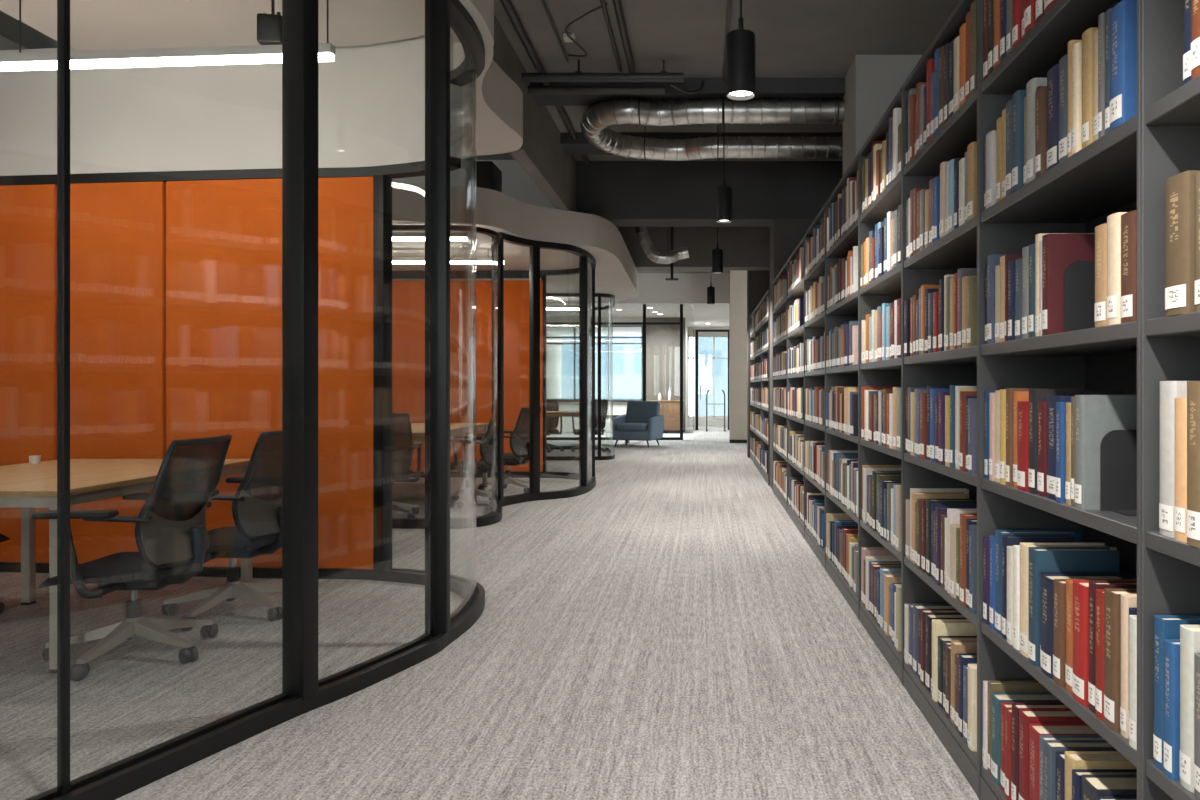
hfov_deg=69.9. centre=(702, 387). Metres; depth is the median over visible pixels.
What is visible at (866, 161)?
book
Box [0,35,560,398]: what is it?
wall
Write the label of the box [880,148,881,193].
book
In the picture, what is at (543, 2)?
ceiling pipe
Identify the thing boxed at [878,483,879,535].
book
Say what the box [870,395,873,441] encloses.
book
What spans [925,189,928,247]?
book
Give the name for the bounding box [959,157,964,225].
book
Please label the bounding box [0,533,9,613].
chair
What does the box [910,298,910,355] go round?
book
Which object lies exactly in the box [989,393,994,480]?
book
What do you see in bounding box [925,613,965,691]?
book
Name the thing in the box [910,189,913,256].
book
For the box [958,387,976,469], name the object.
book
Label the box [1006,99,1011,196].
book
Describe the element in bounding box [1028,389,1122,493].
book
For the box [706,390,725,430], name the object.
metal rack
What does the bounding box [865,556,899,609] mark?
book
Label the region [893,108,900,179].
book
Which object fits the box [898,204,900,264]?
book
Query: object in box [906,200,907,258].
book
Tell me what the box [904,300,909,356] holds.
book
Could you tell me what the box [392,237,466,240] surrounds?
diffuser
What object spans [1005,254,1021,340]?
book
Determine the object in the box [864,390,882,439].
book
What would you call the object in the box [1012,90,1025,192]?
book
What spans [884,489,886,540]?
book
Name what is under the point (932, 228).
book
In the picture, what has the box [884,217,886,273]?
book
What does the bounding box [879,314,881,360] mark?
book
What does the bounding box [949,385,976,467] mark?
book
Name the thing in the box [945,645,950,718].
book
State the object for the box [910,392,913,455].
book
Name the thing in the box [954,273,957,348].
book
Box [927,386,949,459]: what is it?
book
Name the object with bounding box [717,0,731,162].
conduit
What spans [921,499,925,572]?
book
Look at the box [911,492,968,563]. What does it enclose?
book
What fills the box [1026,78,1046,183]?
book
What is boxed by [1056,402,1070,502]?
book
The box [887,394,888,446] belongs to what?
book
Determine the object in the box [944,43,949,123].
book
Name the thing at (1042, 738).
book
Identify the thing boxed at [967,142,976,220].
book
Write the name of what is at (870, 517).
book
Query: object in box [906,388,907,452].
book
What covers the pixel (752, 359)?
bookcase
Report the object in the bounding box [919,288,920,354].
book
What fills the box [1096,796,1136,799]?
book
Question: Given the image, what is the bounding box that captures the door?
[695,330,728,429]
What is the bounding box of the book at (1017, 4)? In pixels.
[1012,0,1021,47]
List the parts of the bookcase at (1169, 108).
shelf, shelf, shelf, shelf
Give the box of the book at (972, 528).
[969,525,976,613]
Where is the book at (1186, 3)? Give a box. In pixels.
[1183,0,1190,84]
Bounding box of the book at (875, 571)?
[874,570,876,619]
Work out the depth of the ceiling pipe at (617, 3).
5.88 m
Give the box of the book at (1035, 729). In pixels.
[1029,723,1098,799]
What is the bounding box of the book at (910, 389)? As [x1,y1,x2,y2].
[907,387,926,453]
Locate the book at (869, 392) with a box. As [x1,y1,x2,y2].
[868,391,877,440]
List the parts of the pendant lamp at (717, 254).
lamp shade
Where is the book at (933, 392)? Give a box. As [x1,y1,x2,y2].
[930,389,949,461]
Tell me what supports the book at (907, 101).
on the bookcase at (958, 249)
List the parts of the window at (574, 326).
sill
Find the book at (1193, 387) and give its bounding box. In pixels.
[1187,381,1199,547]
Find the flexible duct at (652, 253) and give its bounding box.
[635,227,688,263]
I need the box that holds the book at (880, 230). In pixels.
[878,227,883,276]
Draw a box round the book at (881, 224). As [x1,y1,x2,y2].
[878,222,883,228]
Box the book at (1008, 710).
[1005,707,1011,799]
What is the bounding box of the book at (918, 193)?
[916,190,920,252]
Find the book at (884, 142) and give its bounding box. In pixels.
[882,140,885,191]
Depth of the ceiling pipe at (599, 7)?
5.85 m
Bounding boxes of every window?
[546,325,642,401]
[688,336,727,416]
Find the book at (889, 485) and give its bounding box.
[887,483,900,542]
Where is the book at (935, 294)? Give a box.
[933,292,937,351]
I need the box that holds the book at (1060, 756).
[1056,752,1064,799]
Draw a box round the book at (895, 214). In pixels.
[893,209,897,267]
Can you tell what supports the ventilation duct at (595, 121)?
attached to the ceiling at (794, 38)
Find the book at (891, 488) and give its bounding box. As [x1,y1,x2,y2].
[891,488,892,544]
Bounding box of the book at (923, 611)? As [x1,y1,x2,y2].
[920,609,959,685]
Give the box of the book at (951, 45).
[949,39,954,117]
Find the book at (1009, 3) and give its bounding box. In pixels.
[1006,0,1012,55]
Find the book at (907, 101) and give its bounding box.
[906,101,907,164]
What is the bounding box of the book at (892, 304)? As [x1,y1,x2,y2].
[891,302,893,358]
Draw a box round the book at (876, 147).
[873,144,881,200]
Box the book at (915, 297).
[913,295,918,354]
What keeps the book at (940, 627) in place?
on the bookcase at (958, 249)
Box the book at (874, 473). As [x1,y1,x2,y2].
[872,471,900,531]
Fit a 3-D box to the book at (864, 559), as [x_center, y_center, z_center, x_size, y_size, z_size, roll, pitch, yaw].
[0.868,0.942,4.105,0.183,0.216,0.063,0,0,0]
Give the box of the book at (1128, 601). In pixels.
[1120,594,1136,738]
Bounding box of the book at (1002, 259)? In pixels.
[1000,256,1004,341]
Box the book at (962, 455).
[959,391,976,471]
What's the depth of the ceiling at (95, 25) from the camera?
4.72 m
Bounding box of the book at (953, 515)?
[947,509,976,593]
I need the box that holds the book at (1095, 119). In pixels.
[1093,29,1097,140]
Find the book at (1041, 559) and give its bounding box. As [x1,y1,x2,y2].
[1028,547,1118,665]
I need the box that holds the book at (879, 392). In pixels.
[878,391,881,444]
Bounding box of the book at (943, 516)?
[941,514,946,587]
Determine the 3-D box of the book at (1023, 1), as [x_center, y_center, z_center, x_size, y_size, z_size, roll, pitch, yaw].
[0.870,-0.952,2.079,0.174,0.203,0.038,0,0,0]
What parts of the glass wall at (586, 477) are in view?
rail, glass pane, glass pane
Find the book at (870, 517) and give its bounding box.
[869,477,871,528]
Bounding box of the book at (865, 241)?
[864,241,865,285]
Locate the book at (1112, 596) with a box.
[1104,588,1136,731]
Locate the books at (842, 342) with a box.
[750,171,857,594]
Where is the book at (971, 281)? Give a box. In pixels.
[967,277,976,346]
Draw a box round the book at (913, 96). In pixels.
[910,94,915,160]
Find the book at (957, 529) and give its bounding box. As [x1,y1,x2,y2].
[956,528,959,600]
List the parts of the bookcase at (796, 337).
panel, shelf, shelf, shelf, shelf, shelf, shelf, kick plate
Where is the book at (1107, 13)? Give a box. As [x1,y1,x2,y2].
[1105,8,1111,133]
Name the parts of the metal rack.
post, post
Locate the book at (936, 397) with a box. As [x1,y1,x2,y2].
[935,396,937,462]
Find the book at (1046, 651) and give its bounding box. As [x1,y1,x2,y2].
[1040,574,1121,678]
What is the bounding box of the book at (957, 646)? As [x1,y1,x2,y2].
[950,640,976,724]
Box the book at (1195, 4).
[1191,0,1199,79]
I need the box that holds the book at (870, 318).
[869,316,871,361]
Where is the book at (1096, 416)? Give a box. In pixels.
[1075,395,1136,509]
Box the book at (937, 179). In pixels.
[934,177,939,241]
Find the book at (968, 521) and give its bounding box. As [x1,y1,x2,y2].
[966,519,976,608]
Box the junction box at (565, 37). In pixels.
[563,33,575,41]
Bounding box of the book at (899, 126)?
[898,123,900,173]
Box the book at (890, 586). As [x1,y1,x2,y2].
[889,585,891,639]
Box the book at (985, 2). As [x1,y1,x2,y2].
[983,0,987,80]
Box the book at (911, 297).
[911,297,912,355]
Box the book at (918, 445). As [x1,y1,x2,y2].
[917,393,919,457]
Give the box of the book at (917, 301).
[916,300,918,354]
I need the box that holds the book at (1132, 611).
[1128,608,1136,732]
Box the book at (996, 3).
[993,0,1000,69]
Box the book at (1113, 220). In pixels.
[1107,212,1126,325]
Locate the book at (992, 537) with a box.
[989,535,994,628]
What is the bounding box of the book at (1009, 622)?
[1006,546,1012,644]
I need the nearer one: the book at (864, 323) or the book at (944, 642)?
the book at (944, 642)
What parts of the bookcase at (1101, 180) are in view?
kick plate, shelf, panel, shelf, shelf, shelf, shelf, shelf, panel, panel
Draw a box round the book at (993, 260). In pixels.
[987,254,1005,343]
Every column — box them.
[770,219,813,489]
[843,55,921,174]
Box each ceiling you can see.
[0,0,424,50]
[0,0,958,272]
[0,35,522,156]
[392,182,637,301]
[546,305,728,335]
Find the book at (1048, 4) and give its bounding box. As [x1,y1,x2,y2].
[1044,0,1056,12]
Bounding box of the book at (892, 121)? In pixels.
[892,121,892,180]
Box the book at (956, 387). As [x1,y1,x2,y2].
[955,386,976,468]
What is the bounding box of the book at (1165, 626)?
[1153,615,1199,770]
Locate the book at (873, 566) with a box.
[871,564,900,616]
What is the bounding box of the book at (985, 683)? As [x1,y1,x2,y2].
[982,681,987,769]
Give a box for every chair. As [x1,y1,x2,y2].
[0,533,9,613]
[32,434,231,680]
[161,431,281,630]
[392,413,423,517]
[450,416,491,507]
[477,407,540,492]
[546,399,563,452]
[571,399,607,451]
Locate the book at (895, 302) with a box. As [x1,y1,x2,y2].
[894,300,896,357]
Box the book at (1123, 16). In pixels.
[1110,0,1136,130]
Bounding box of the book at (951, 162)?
[948,159,954,232]
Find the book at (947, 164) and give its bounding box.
[945,162,948,233]
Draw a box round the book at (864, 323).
[863,321,865,362]
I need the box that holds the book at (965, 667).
[963,665,967,743]
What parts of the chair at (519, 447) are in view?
seat, frame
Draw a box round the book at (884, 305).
[882,303,890,359]
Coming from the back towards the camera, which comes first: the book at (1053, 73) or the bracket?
the bracket
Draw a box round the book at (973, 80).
[970,0,976,93]
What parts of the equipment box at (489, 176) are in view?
panel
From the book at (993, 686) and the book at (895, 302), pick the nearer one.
the book at (993, 686)
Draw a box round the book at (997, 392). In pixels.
[995,390,999,482]
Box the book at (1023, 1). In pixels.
[1022,0,1024,37]
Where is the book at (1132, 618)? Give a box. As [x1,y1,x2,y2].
[1129,615,1136,749]
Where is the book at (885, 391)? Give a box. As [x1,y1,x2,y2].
[883,389,892,446]
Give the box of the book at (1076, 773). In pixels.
[1072,769,1136,799]
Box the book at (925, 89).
[923,86,926,145]
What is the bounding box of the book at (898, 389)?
[897,388,900,450]
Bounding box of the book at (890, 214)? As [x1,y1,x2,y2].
[887,211,893,271]
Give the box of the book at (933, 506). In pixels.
[931,504,976,577]
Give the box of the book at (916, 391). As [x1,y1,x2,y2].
[914,389,926,456]
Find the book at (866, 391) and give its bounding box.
[866,391,867,440]
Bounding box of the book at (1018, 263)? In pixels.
[1015,258,1021,339]
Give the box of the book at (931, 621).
[931,621,931,693]
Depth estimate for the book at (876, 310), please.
3.83 m
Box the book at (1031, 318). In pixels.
[1028,243,1034,337]
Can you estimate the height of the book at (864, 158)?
0.262 m
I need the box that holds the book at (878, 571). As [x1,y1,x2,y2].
[878,571,879,625]
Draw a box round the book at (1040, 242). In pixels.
[1039,241,1041,335]
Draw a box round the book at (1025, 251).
[1022,246,1028,338]
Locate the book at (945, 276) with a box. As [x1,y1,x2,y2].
[944,275,953,350]
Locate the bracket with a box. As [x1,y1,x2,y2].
[665,227,677,280]
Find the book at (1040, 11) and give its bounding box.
[1036,0,1044,22]
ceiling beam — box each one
[530,78,844,154]
[576,161,842,226]
[617,227,769,270]
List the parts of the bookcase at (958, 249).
panel, kick plate, shelf, shelf, shelf, shelf, shelf, shelf, panel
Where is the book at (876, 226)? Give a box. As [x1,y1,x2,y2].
[875,224,877,278]
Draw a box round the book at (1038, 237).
[1035,233,1094,336]
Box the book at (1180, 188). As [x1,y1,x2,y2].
[1165,170,1199,315]
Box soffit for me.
[450,0,493,44]
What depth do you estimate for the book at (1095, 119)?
1.70 m
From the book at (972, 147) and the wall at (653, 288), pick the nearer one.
the book at (972, 147)
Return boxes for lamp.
[0,0,334,70]
[392,232,467,240]
[392,249,504,263]
[546,306,578,309]
[707,283,714,303]
[712,227,722,273]
[716,93,731,222]
[726,0,754,100]
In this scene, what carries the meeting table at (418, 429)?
on the floor
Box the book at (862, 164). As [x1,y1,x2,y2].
[862,164,862,212]
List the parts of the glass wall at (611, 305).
glass pane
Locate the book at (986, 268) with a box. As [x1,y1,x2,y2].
[985,268,986,343]
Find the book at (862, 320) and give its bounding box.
[861,320,865,362]
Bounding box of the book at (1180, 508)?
[1174,398,1186,542]
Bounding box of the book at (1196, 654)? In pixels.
[1194,652,1199,799]
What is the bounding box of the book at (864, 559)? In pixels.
[863,559,864,605]
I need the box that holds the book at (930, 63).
[926,59,933,141]
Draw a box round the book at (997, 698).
[991,692,1060,784]
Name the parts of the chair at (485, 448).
armrest, seat, armrest, frame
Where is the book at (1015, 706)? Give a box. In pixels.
[1011,703,1068,799]
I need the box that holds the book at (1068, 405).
[1065,403,1070,504]
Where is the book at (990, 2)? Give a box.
[988,0,992,75]
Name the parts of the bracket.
plate, stem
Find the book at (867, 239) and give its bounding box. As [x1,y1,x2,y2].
[865,237,868,284]
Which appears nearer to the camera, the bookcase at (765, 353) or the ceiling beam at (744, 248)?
the bookcase at (765, 353)
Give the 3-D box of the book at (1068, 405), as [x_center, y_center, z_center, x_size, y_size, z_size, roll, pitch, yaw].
[0.874,0.141,1.825,0.186,0.219,0.030,0,0,0]
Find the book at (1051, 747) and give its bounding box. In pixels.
[1044,740,1116,799]
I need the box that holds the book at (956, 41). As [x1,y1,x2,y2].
[953,36,958,112]
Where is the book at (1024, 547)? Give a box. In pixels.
[1019,543,1116,657]
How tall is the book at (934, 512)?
0.232 m
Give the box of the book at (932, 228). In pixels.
[931,181,933,242]
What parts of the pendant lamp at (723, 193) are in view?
lamp shade, rod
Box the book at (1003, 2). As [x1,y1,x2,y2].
[1000,0,1005,60]
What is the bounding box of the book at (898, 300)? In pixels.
[897,298,900,357]
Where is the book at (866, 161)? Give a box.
[865,158,867,209]
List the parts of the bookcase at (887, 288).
panel, kick plate, shelf, shelf, shelf, shelf, shelf, shelf, panel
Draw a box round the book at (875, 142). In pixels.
[871,141,882,202]
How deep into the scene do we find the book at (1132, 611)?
1.56 m
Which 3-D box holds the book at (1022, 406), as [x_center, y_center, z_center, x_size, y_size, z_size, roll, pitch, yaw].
[0.864,0.142,2.081,0.178,0.217,0.059,0,0,0]
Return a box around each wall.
[0,0,484,799]
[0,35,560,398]
[392,160,555,208]
[392,225,595,528]
[546,273,728,304]
[546,293,614,459]
[546,304,693,439]
[546,317,642,431]
[646,317,684,431]
[685,319,687,430]
[688,328,728,425]
[747,271,769,457]
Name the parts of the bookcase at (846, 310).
panel, shelf, shelf, shelf, shelf, shelf, shelf, kick plate, panel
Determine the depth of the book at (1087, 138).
1.72 m
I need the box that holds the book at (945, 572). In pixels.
[944,518,946,589]
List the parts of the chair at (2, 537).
seat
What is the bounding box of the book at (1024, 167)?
[1023,96,1025,184]
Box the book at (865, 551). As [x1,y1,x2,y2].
[861,547,893,603]
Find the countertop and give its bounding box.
[646,400,683,401]
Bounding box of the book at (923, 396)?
[920,393,926,458]
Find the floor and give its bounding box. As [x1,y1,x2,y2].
[0,426,978,799]
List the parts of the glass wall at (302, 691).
glass pane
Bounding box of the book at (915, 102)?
[915,102,915,154]
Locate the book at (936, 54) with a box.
[934,48,939,134]
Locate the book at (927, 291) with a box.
[924,289,937,353]
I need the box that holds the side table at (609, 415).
[606,414,629,444]
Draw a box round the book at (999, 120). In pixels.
[996,117,1001,201]
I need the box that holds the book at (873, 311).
[872,310,875,361]
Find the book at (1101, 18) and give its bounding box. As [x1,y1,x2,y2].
[1098,13,1104,138]
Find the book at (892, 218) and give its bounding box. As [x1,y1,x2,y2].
[891,218,892,268]
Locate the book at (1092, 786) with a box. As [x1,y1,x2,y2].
[1081,775,1136,799]
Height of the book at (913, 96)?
0.243 m
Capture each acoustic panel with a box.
[0,184,56,562]
[70,181,165,563]
[166,176,372,569]
[392,281,424,470]
[450,280,542,471]
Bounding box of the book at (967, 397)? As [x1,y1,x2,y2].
[966,396,976,471]
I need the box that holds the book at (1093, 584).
[1088,580,1136,713]
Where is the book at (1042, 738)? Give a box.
[1039,735,1104,799]
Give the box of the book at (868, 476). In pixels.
[867,475,871,524]
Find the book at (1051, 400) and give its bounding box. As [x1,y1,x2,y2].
[1047,396,1074,499]
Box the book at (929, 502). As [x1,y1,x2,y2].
[926,499,976,576]
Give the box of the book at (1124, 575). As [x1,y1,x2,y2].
[1040,572,1133,648]
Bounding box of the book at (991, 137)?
[985,130,996,208]
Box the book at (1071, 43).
[1067,40,1081,157]
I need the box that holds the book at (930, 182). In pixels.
[929,178,934,244]
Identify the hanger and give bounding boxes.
[575,60,582,72]
[660,60,667,72]
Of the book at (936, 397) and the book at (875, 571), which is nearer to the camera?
the book at (936, 397)
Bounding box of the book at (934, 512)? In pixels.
[933,511,935,581]
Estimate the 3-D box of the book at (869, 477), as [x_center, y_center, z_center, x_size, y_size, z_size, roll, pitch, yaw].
[0.883,0.535,4.001,0.206,0.230,0.045,0,0,0]
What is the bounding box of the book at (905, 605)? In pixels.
[904,604,907,663]
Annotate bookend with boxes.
[1064,261,1094,331]
[1100,430,1136,515]
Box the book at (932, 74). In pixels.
[930,72,933,138]
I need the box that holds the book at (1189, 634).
[1180,625,1199,792]
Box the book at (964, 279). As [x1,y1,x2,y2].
[962,276,976,347]
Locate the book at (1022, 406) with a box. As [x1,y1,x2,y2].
[1017,401,1028,491]
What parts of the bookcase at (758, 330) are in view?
shelf, kick plate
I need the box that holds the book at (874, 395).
[874,395,875,442]
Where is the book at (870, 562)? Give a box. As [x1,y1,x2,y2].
[869,561,900,612]
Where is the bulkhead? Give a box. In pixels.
[0,33,461,175]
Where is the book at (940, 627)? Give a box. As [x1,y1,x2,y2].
[932,619,976,701]
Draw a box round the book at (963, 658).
[958,653,976,736]
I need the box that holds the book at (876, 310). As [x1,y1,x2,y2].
[875,310,876,360]
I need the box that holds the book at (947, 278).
[946,277,953,349]
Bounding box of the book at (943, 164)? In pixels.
[940,162,946,237]
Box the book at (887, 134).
[886,131,888,186]
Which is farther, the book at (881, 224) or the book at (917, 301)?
the book at (881, 224)
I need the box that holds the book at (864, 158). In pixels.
[863,157,867,211]
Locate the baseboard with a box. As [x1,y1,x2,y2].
[730,440,746,442]
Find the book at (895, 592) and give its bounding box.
[894,592,895,646]
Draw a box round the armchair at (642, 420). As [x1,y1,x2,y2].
[610,401,663,446]
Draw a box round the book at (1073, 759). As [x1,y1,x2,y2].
[1065,751,1136,799]
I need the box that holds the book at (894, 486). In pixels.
[893,485,895,547]
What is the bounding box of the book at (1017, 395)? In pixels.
[1013,391,1028,487]
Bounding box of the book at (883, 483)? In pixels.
[880,480,900,538]
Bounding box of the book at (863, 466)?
[862,465,900,519]
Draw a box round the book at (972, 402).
[968,398,976,473]
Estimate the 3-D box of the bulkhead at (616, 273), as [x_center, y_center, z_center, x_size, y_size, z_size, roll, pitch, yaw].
[-2.989,-1.679,11.100,4.003,0.343,7.800,0,0,0]
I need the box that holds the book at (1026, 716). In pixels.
[1019,709,1084,799]
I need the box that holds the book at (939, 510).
[936,507,976,585]
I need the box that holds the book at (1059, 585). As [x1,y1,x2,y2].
[1053,579,1136,686]
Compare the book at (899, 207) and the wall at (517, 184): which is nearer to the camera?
the book at (899, 207)
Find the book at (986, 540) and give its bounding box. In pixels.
[983,537,989,624]
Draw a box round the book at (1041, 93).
[1035,87,1046,177]
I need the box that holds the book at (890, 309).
[889,309,890,358]
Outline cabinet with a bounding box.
[646,400,683,433]
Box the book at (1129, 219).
[1121,210,1136,322]
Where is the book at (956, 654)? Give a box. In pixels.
[954,653,958,729]
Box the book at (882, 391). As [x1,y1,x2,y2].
[882,391,882,444]
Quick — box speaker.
[257,0,281,44]
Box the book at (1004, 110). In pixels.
[1002,108,1005,198]
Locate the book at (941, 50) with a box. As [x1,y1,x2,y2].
[939,45,944,128]
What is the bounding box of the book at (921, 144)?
[919,84,926,149]
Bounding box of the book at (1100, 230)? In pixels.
[1095,223,1106,326]
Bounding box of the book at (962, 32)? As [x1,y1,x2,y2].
[959,23,965,106]
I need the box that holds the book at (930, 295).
[928,293,932,352]
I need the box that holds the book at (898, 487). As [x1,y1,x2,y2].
[895,485,900,550]
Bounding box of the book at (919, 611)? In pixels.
[918,610,920,679]
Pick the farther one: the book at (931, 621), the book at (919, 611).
the book at (919, 611)
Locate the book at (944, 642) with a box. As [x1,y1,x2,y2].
[943,641,950,710]
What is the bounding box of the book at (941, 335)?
[939,279,943,350]
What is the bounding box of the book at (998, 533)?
[995,530,1081,634]
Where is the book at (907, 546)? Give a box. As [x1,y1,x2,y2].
[905,499,909,558]
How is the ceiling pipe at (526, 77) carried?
hanging from the hanger at (578, 71)
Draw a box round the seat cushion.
[617,423,647,430]
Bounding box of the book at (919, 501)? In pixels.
[917,499,921,569]
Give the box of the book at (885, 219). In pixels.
[885,219,886,272]
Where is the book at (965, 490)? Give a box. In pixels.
[910,488,968,560]
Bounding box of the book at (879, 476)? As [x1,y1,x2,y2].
[876,474,900,532]
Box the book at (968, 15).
[965,11,970,99]
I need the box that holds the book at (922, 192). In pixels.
[919,189,926,250]
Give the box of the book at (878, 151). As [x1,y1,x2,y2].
[876,150,879,197]
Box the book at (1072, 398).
[1071,397,1074,506]
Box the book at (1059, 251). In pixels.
[1042,234,1094,335]
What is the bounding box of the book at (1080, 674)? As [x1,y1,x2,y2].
[1072,580,1088,706]
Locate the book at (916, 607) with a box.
[913,604,954,675]
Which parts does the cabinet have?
door, door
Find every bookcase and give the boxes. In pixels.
[750,310,754,464]
[755,301,760,472]
[761,289,769,485]
[773,262,786,511]
[787,236,803,536]
[804,204,824,568]
[825,152,858,619]
[859,87,901,683]
[902,0,977,796]
[978,0,1139,799]
[1140,0,1199,799]
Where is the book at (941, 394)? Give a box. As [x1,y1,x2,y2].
[938,391,949,464]
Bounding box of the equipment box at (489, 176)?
[474,161,501,191]
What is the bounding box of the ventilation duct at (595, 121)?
[580,97,844,160]
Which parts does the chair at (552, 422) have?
seat, frame, armrest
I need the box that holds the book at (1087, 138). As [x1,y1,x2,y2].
[1081,28,1097,148]
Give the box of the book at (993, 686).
[987,681,1049,773]
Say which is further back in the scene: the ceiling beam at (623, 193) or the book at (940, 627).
the ceiling beam at (623, 193)
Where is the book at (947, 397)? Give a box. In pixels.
[945,395,949,466]
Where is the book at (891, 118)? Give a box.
[888,116,892,183]
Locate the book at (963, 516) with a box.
[960,513,976,605]
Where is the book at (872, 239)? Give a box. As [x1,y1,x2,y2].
[871,237,874,281]
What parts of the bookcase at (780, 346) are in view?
panel, shelf, shelf, shelf, shelf, shelf, shelf, kick plate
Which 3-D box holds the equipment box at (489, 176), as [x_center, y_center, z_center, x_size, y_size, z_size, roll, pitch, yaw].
[-2.123,-2.020,8.397,0.180,0.340,0.406,0,0,0]
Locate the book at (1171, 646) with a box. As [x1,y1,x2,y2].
[1164,639,1179,780]
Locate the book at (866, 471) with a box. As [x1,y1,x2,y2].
[863,468,900,522]
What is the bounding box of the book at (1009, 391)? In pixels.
[1006,388,1082,486]
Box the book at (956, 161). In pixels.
[954,158,961,228]
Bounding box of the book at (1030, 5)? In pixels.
[1024,0,1035,34]
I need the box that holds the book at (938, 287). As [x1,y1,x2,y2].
[938,287,939,351]
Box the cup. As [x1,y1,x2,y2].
[29,455,40,463]
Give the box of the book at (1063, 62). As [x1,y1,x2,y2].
[1059,54,1067,162]
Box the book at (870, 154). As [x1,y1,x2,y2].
[868,152,871,206]
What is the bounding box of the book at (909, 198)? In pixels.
[908,198,909,257]
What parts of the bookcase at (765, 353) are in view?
panel, panel, shelf, shelf, kick plate, panel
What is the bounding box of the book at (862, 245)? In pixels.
[860,244,863,287]
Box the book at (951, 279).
[950,278,953,349]
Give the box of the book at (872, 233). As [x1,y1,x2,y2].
[869,231,874,282]
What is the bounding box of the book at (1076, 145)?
[1071,42,1081,154]
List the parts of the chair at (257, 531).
armrest, seat, frame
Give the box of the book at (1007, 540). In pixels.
[1002,535,1073,639]
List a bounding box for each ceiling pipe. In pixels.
[500,0,590,164]
[522,73,682,81]
[528,86,664,94]
[541,0,568,61]
[565,3,607,56]
[600,0,621,71]
[612,0,635,72]
[670,81,703,93]
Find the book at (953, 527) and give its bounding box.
[950,524,959,597]
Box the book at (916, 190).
[913,188,928,254]
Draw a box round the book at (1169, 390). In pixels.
[1159,381,1186,537]
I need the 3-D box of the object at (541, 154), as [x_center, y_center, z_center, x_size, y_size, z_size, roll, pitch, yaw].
[-1.575,-2.183,8.300,0.350,0.655,10.600,0,0,0]
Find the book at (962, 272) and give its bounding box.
[957,268,976,348]
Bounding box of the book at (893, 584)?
[892,583,900,644]
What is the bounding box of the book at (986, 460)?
[984,391,994,478]
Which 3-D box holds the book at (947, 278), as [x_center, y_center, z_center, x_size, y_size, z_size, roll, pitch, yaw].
[0.864,-0.236,2.706,0.180,0.232,0.032,0,0,0]
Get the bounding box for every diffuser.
[0,53,333,70]
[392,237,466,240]
[392,261,491,263]
[546,308,578,309]
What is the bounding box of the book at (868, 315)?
[866,314,871,362]
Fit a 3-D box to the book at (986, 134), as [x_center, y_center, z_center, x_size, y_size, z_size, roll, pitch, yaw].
[0.880,-0.596,2.357,0.198,0.212,0.027,0,0,0]
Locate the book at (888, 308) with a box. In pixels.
[886,306,890,359]
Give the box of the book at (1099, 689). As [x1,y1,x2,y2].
[1095,589,1103,720]
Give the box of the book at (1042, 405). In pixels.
[1037,401,1046,496]
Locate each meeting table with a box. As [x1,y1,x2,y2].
[0,459,256,672]
[395,423,488,486]
[546,411,578,416]
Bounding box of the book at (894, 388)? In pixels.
[893,387,900,449]
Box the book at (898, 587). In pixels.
[896,585,900,651]
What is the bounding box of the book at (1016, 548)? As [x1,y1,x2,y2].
[1013,545,1019,649]
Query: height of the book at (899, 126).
0.200 m
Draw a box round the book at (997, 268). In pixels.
[995,265,999,342]
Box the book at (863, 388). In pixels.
[861,386,900,438]
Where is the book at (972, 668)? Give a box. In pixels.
[967,664,976,750]
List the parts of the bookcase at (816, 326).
panel, kick plate, shelf, shelf, shelf, shelf, shelf, shelf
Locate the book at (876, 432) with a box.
[875,393,877,443]
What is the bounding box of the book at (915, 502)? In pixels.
[915,502,916,565]
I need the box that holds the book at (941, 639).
[938,636,976,707]
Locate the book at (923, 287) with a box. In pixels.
[921,285,939,353]
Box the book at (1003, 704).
[1001,702,1061,792]
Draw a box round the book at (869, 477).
[868,477,869,525]
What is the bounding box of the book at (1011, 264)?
[1008,260,1014,340]
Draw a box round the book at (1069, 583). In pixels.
[1065,580,1072,693]
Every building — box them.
[561,336,640,398]
[694,337,727,415]
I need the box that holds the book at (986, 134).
[984,134,986,209]
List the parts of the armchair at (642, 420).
arm, seat, backrest, arm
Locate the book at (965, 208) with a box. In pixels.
[964,152,966,221]
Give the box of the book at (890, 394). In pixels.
[889,393,892,448]
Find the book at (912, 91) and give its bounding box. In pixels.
[908,88,915,162]
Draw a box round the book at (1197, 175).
[1195,172,1199,311]
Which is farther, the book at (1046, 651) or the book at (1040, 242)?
the book at (1040, 242)
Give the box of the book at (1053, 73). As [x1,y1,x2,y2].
[1047,64,1058,170]
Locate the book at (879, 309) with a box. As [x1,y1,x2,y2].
[877,306,881,360]
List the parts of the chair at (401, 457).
frame, seat, armrest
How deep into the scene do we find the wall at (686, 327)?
24.21 m
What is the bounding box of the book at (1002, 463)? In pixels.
[999,389,1005,484]
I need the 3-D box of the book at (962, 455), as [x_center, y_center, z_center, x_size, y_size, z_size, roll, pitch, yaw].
[0.890,0.130,2.562,0.229,0.240,0.036,0,0,0]
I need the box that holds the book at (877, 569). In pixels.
[877,569,879,621]
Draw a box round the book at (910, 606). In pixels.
[908,604,912,669]
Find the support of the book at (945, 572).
on the bookcase at (958, 249)
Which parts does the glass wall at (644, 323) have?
glass pane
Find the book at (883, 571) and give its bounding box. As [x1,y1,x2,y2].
[880,568,900,630]
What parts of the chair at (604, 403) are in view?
seat, frame, armrest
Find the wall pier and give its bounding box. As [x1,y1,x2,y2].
[729,271,746,441]
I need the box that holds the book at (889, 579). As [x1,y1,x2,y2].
[884,574,900,635]
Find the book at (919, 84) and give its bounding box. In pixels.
[916,82,926,153]

